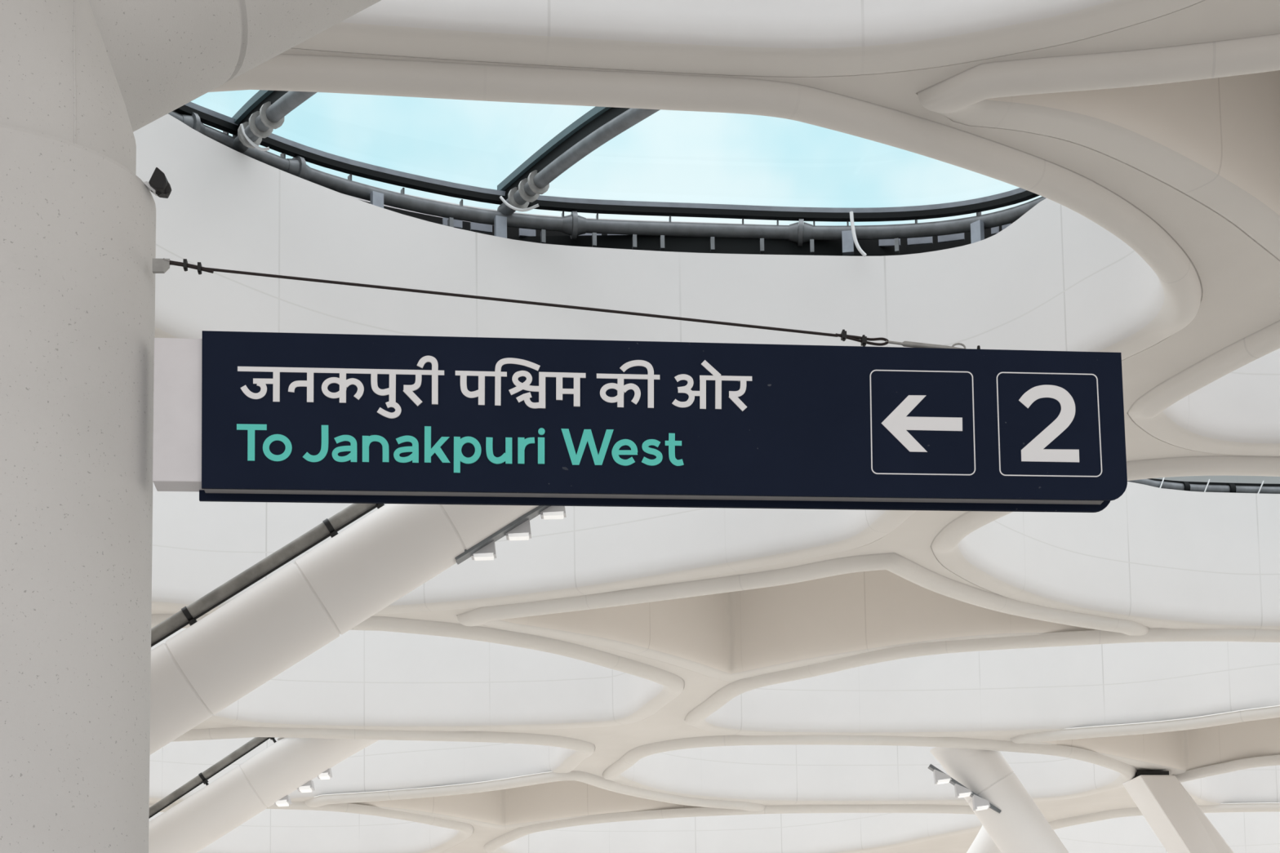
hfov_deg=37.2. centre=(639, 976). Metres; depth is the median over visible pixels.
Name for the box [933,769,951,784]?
floodlight
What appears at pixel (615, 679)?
ceiling
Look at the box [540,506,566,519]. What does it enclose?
floodlight
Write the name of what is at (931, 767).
rail
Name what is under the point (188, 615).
drain pipe
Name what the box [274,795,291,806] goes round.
floodlight
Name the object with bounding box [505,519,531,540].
floodlight
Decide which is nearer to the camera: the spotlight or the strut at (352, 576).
the spotlight
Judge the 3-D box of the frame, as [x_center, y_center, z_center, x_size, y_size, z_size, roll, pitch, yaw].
[-0.064,-5.752,12.116,7.630,1.995,5.526,-1,-6,0]
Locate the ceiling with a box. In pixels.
[133,0,1279,852]
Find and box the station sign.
[152,330,1127,512]
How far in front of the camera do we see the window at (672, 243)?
14.58 m
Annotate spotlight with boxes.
[143,167,171,198]
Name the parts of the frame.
web plate, web plate, web plate, web plate, glass edge trim, web plate, web plate, web plate, web plate, web plate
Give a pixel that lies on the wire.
(159, 265)
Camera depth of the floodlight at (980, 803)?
24.93 m
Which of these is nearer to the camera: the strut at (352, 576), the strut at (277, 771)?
the strut at (352, 576)
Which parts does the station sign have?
panel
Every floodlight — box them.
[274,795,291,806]
[297,780,315,792]
[316,768,332,779]
[471,540,496,560]
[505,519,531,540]
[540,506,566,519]
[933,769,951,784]
[954,783,972,798]
[972,794,990,810]
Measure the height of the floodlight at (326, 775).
0.147 m
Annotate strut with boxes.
[148,737,378,852]
[149,503,538,755]
[929,746,1068,852]
[966,825,1001,852]
[1122,770,1234,852]
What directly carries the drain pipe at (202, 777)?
attached to the strut at (277, 771)
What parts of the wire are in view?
anchor plate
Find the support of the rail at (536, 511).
attached to the strut at (352, 576)
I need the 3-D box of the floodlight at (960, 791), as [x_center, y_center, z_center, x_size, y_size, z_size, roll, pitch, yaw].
[4.249,-2.436,25.006,0.217,0.175,0.124,-1,-6,0]
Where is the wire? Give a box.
[152,257,980,349]
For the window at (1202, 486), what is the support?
attached to the ceiling
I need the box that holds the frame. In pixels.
[168,89,1046,257]
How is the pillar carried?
on the floor
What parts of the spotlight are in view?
plate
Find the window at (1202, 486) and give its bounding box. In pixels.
[1127,477,1279,493]
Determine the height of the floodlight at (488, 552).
0.160 m
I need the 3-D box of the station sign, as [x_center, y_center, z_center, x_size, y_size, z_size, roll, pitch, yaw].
[0.025,-1.636,5.652,2.876,0.477,0.101,0,-6,-5]
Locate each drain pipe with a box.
[149,737,276,817]
[151,503,384,647]
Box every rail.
[454,505,550,564]
[928,764,1001,813]
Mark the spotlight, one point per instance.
(158, 184)
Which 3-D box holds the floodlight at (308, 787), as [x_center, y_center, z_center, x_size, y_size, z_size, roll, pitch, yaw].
[-4.272,-2.430,24.294,0.214,0.146,0.204,-1,-6,0]
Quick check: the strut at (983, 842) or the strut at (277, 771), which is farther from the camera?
the strut at (983, 842)
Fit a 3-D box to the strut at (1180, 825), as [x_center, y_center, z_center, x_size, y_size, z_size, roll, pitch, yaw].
[9.765,0.628,26.659,5.600,7.058,0.990,-1,-6,0]
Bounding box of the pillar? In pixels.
[0,0,381,852]
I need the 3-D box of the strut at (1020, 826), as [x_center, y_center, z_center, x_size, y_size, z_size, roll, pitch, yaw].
[6.734,0.369,25.031,5.634,7.331,1.382,-1,-6,0]

